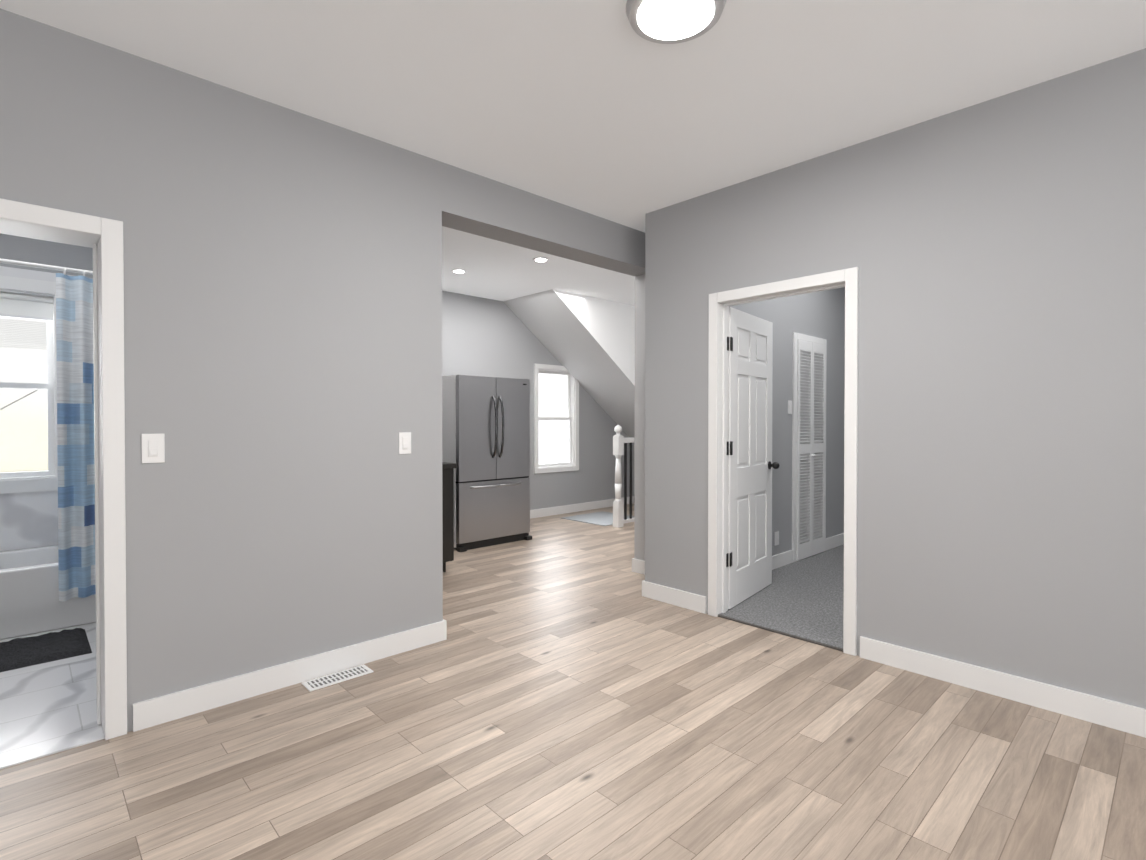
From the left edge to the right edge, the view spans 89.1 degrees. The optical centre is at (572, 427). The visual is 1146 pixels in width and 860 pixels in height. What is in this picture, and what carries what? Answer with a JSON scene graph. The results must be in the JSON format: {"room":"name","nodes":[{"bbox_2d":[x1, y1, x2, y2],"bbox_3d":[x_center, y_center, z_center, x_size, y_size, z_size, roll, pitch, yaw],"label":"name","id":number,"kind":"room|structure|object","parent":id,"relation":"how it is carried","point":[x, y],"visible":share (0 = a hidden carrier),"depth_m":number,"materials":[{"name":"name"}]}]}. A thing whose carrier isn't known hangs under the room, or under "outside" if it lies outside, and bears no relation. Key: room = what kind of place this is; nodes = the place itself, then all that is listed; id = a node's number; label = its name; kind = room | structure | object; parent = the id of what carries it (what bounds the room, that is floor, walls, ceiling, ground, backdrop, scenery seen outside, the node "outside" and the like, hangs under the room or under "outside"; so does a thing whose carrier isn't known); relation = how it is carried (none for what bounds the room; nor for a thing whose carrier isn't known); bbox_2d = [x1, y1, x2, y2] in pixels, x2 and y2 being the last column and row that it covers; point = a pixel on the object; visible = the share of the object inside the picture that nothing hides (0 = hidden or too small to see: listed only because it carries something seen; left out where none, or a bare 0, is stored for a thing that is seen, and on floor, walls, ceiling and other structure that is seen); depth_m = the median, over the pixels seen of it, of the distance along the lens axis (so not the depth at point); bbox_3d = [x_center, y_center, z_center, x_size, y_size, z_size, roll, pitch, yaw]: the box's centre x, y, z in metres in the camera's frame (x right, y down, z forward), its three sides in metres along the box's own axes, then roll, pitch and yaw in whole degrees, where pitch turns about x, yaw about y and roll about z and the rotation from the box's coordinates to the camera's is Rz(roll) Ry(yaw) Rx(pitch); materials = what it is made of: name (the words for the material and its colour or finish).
{"room":"empty living room","nodes":[
{"label":"empty living room","id":0,"kind":"room"},
{"bbox_2d":[0,233,92,551],"bbox_3d":[-4.050,-0.151,3.743,2.570,2.760,0.120,-1,1,-44],"label":"wall","id":1,"kind":"structure","parent":0,"point":[23,249],"depth_m":4.03,"materials":[{"name":"grey paint"}]},
{"bbox_2d":[0,275,57,493],"bbox_3d":[-3.889,-0.282,3.881,0.845,1.450,0.140,-1,1,-44],"label":"bathroom window","id":2,"kind":"structure","parent":1,"relation":"in","point":[29,299],"depth_m":4.01,"materials":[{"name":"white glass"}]},
{"bbox_2d":[0,266,92,550],"bbox_3d":[-3.964,-0.121,3.741,2.450,1.900,0.002,-1,1,-44],"label":"tile surround","id":3,"kind":"object","parent":1,"relation":"attached to","point":[28,519],"visible":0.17,"depth_m":3.98,"materials":[{"name":"tile"}]},
{"bbox_2d":[0,622,104,768],"bbox_3d":[-3.111,1.236,2.856,2.450,0.006,2.480,-1,1,-44],"label":"floor","id":4,"kind":"structure","parent":0,"point":[48,708],"depth_m":2.57,"materials":[{"name":"tile"}]},
{"bbox_2d":[0,628,91,671],"bbox_3d":[-3.160,1.215,3.002,1.020,0.032,0.500,-1,1,-44],"label":"bath rug","id":5,"kind":"object","parent":4,"relation":"on","point":[16,653],"visible":1,"depth_m":3.17,"materials":[{"name":"black fabric"}]},
{"bbox_2d":[0,545,95,639],"bbox_3d":[-3.381,0.845,3.787,1.545,0.756,0.748,-1,1,-44],"label":"bathtub","id":6,"kind":"object","parent":4,"relation":"on","point":[30,603],"visible":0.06,"depth_m":3.48,"materials":[{"name":"ceramic"}]},
{"bbox_2d":[0,8,644,731],"bbox_3d":[-1.821,-0.138,2.515,6.670,2.760,0.230,-1,1,-44],"label":"wall","id":7,"kind":"structure","parent":0,"point":[282,324],"depth_m":2.71,"materials":[{"name":"grey paint"}]},
{"bbox_2d":[0,198,126,739],"bbox_3d":[-2.224,0.211,2.122,0.920,2.070,0.250,-1,1,-44],"label":"door frame","id":8,"kind":"structure","parent":7,"relation":"attached to","point":[102,237],"depth_m":2.33,"materials":[{"name":"white wood"}]},
{"bbox_2d":[141,434,164,462],"bbox_3d":[-1.745,0.088,2.423,0.078,0.122,0.012,-1,1,-44],"label":"switch plate","id":9,"kind":"object","parent":7,"relation":"attached to","point":[153,448],"visible":1,"depth_m":2.42,"materials":[{"name":"white plastic"}]},
{"bbox_2d":[133,619,446,731],"bbox_3d":[-1.268,1.183,2.885,1.461,0.110,0.016,-1,1,-44],"label":"baseboard","id":10,"kind":"structure","parent":7,"relation":"attached to","point":[173,706],"depth_m":2.75,"materials":[{"name":"white wood"}]},
{"bbox_2d":[399,432,410,453],"bbox_3d":[-0.922,0.088,3.204,0.072,0.118,0.012,-1,1,-44],"label":"switch plate","id":11,"kind":"object","parent":7,"relation":"attached to","point":[404,442],"visible":1,"depth_m":3.20,"materials":[{"name":"white plastic"}]},
{"bbox_2d":[633,558,644,574],"bbox_3d":[0.689,1.164,4.717,0.016,0.110,0.486,-1,1,-44],"label":"baseboard","id":12,"kind":"structure","parent":7,"relation":"attached to","point":[638,565],"depth_m":4.85,"materials":[{"name":"white wood"}]},
{"bbox_2d":[442,291,633,509],"bbox_3d":[-1.141,-0.186,7.098,6.030,2.760,0.120,-1,1,-44],"label":"wall","id":13,"kind":"structure","parent":0,"point":[487,337],"depth_m":7.57,"materials":[{"name":"grey paint"}]},
{"bbox_2d":[534,363,578,473],"bbox_3d":[-0.253,-0.115,7.929,0.800,1.440,0.138,-1,1,-44],"label":"kitchen window","id":14,"kind":"structure","parent":13,"relation":"in","point":[572,463],"depth_m":8.01,"materials":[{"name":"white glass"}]},
{"bbox_2d":[530,496,634,518],"bbox_3d":[-1.166,1.140,6.994,5.830,0.110,0.016,-1,1,-44],"label":"baseboard","id":15,"kind":"structure","parent":13,"relation":"attached to","point":[550,511],"depth_m":8.08,"materials":[{"name":"white wood"}]},
{"bbox_2d":[503,289,634,437],"bbox_3d":[0.356,-0.663,7.790,2.500,1.820,0.930,-1,1,-44],"label":"ceiling slope","id":16,"kind":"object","parent":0,"point":[587,342],"visible":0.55,"depth_m":7.38,"materials":[{"name":"white paint"}]},
{"bbox_2d":[0,503,1145,859],"bbox_3d":[0.233,1.291,2.640,10.200,0.100,8.700,-1,1,-44],"label":"floor","id":17,"kind":"structure","parent":0,"point":[566,691],"depth_m":2.18,"materials":[{"name":"laminate"}]},
{"bbox_2d":[301,664,373,691],"bbox_3d":[-1.160,1.235,2.878,0.310,0.007,0.115,-1,1,-44],"label":"floor vent","id":18,"kind":"object","parent":17,"relation":"in","point":[333,678],"visible":1,"depth_m":2.87,"materials":[{"name":"white metal"}]},
{"bbox_2d":[442,462,456,571],"bbox_3d":[-1.789,0.756,5.250,0.670,0.915,1.678,-1,1,-44],"label":"cabinet","id":19,"kind":"object","parent":17,"relation":"on","point":[448,505],"depth_m":4.84,"materials":[{"name":"black wood"}]},
{"bbox_2d":[442,375,531,551],"bbox_3d":[-1.014,0.344,6.187,0.898,1.720,0.824,-1,1,-44],"label":"fridge","id":20,"kind":"object","parent":17,"relation":"on","point":[486,434],"visible":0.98,"depth_m":5.87,"materials":[{"name":"silver metal"}]},
{"bbox_2d":[561,511,633,525],"bbox_3d":[0.395,1.183,7.565,0.780,0.012,0.780,-1,1,-44],"label":"kitchen rug","id":21,"kind":"object","parent":17,"relation":"on","point":[602,518],"visible":0.65,"depth_m":7.51,"materials":[{"name":"grey fabric"}]},
{"bbox_2d":[613,425,634,527],"bbox_3d":[1.076,0.578,7.501,1.572,1.225,0.104,-1,1,-44],"label":"stair railing","id":22,"kind":"object","parent":17,"relation":"on","point":[620,442],"visible":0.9,"depth_m":6.98,"materials":[{"name":"white wood"}]},
{"bbox_2d":[717,615,842,651],"bbox_3d":[1.220,1.227,3.494,0.016,0.009,0.840,-1,1,-44],"label":"threshold","id":23,"kind":"object","parent":17,"relation":"on","point":[786,634],"depth_m":3.46,"materials":[{"name":"wood"}]},
{"bbox_2d":[0,0,1145,305],"bbox_3d":[0.233,-1.579,2.610,10.200,0.120,8.700,-1,1,-44],"label":"ceiling","id":24,"kind":"structure","parent":0,"point":[602,108],"depth_m":2.51,"materials":[{"name":"white paint"}]},
{"bbox_2d":[451,269,466,273],"bbox_3d":[-1.135,-1.548,5.793,0.150,0.008,0.150,-1,1,-44],"label":"recessed light","id":25,"kind":"object","parent":24,"relation":"in","point":[459,271],"visible":0.98,"depth_m":5.78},
{"bbox_2d":[533,257,548,261],"bbox_3d":[-0.297,-1.544,5.375,0.150,0.008,0.150,-1,1,-44],"label":"recessed light","id":26,"kind":"object","parent":24,"relation":"in","point":[540,259],"visible":0.96,"depth_m":5.35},
{"bbox_2d":[626,0,725,43],"bbox_3d":[0.368,-1.496,2.091,0.356,0.036,0.356,-1,1,-44],"label":"ceiling light","id":27,"kind":"object","parent":24,"relation":"in","point":[667,21],"visible":1,"depth_m":2.11,"materials":[{"name":"white glass"}]},
{"bbox_2d":[634,443,634,495],"bbox_3d":[1.908,-0.196,8.063,0.120,2.760,2.680,-1,1,-44],"label":"wall","id":28,"kind":"structure","parent":0,"point":[634,469],"depth_m":8.99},
{"bbox_2d":[634,204,844,588],"bbox_3d":[1.751,-0.169,5.528,3.600,2.760,0.780,-1,1,-44],"label":"wall block","id":29,"kind":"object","parent":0,"point":[819,314],"visible":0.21,"depth_m":4.83,"materials":[{"name":"grey paint"}]},
{"bbox_2d":[774,531,778,545],"bbox_3d":[1.747,0.954,4.992,0.070,0.115,0.009,-1,1,-44],"label":"outlet","id":30,"kind":"object","parent":29,"relation":"attached to","point":[776,538],"visible":1,"depth_m":4.98,"materials":[{"name":"white plastic"}]},
{"bbox_2d":[772,550,792,569],"bbox_3d":[1.379,1.153,4.640,1.580,0.110,0.016,-1,1,-44],"label":"baseboard","id":31,"kind":"structure","parent":29,"relation":"attached to","point":[782,559],"depth_m":5.04,"materials":[{"name":"white wood"}]},
{"bbox_2d":[788,400,791,413],"bbox_3d":[1.917,-0.175,5.141,0.070,0.120,0.010,-1,1,-44],"label":"light switch","id":32,"kind":"object","parent":29,"relation":"attached to","point":[789,406],"visible":1,"depth_m":5.13,"materials":[{"name":"white plastic"}]},
{"bbox_2d":[792,332,826,561],"bbox_3d":[2.196,0.178,5.403,0.670,2.043,0.020,-1,1,-44],"label":"trim","id":33,"kind":"structure","parent":29,"relation":"attached to","point":[796,336],"depth_m":5.18,"materials":[{"name":"white wood"}]},
{"bbox_2d":[796,339,824,560],"bbox_3d":[2.209,0.204,5.390,0.556,1.976,0.054,-1,1,-44],"label":"louvered closet door","id":34,"kind":"structure","parent":29,"relation":"attached to","point":[810,533],"depth_m":5.38,"materials":[{"name":"white wood"}]},
{"bbox_2d":[718,544,843,648],"bbox_3d":[2.882,1.221,3.997,3.088,0.012,3.020,-1,1,-44],"label":"floor","id":35,"kind":"structure","parent":0,"point":[803,598],"depth_m":4.03,"materials":[{"name":"grey carpet"}]},
{"bbox_2d":[826,533,843,549],"bbox_3d":[2.688,1.140,5.883,0.690,0.110,0.016,-1,1,-44],"label":"baseboard","id":36,"kind":"structure","parent":35,"relation":"on","point":[837,540],"depth_m":5.79,"materials":[{"name":"white wood"}]},
{"bbox_2d":[676,48,1145,708],"bbox_3d":[2.458,-0.135,2.256,0.120,2.760,4.940,-1,1,-44],"label":"wall","id":37,"kind":"structure","parent":0,"point":[994,250],"depth_m":2.72,"materials":[{"name":"grey paint"}]},
{"bbox_2d":[642,580,706,613],"bbox_3d":[0.691,1.171,4.032,0.016,0.110,0.541,-1,1,-44],"label":"baseboard","id":38,"kind":"structure","parent":37,"relation":"attached to","point":[695,602],"depth_m":4.01,"materials":[{"name":"white wood"}]},
{"bbox_2d":[726,307,779,608],"bbox_3d":[1.237,0.204,4.184,0.827,2.005,0.223,-1,1,-44],"label":"hall door","id":39,"kind":"structure","parent":37,"relation":"in","point":[749,452],"depth_m":4.13,"materials":[{"name":"white wood"}]},
{"bbox_2d":[708,267,858,655],"bbox_3d":[1.253,0.184,3.514,0.140,2.095,0.930,-1,1,-44],"label":"door frame","id":40,"kind":"structure","parent":37,"relation":"attached to","point":[720,303],"depth_m":3.59,"materials":[{"name":"white wood"}]},
{"bbox_2d":[860,636,1145,737],"bbox_3d":[2.773,1.194,1.839,0.016,0.110,3.569,-1,1,-44],"label":"baseboard","id":41,"kind":"structure","parent":37,"relation":"attached to","point":[1123,717],"depth_m":2.64,"materials":[{"name":"white wood"}]},
{"bbox_3d":[-2.448,-0.154,4.010,0.120,2.760,2.800,-1,1,-44],"label":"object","id":42,"kind":"object","parent":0,"visible":0},
{"bbox_2d":[0,258,95,600],"bbox_3d":[-3.092,0.041,3.476,1.548,2.002,0.068,-1,1,-44],"label":"shower curtain","id":43,"kind":"object","parent":42,"relation":"hanging from","point":[75,430],"visible":0.17,"depth_m":3.54,"materials":[{"name":"blue fabric"}]},
{"label":"outside","id":44,"kind":"structure","parent":0,"visible":0},
{"bbox_2d":[0,316,47,472],"bbox_3d":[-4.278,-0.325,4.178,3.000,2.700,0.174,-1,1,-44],"label":"window pane","id":45,"kind":"structure","parent":44,"point":[21,425],"depth_m":4.39,"materials":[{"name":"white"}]},
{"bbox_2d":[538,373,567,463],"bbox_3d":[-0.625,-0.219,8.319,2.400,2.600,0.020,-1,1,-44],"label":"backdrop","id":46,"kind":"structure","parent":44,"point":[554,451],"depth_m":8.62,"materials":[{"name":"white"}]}
]}

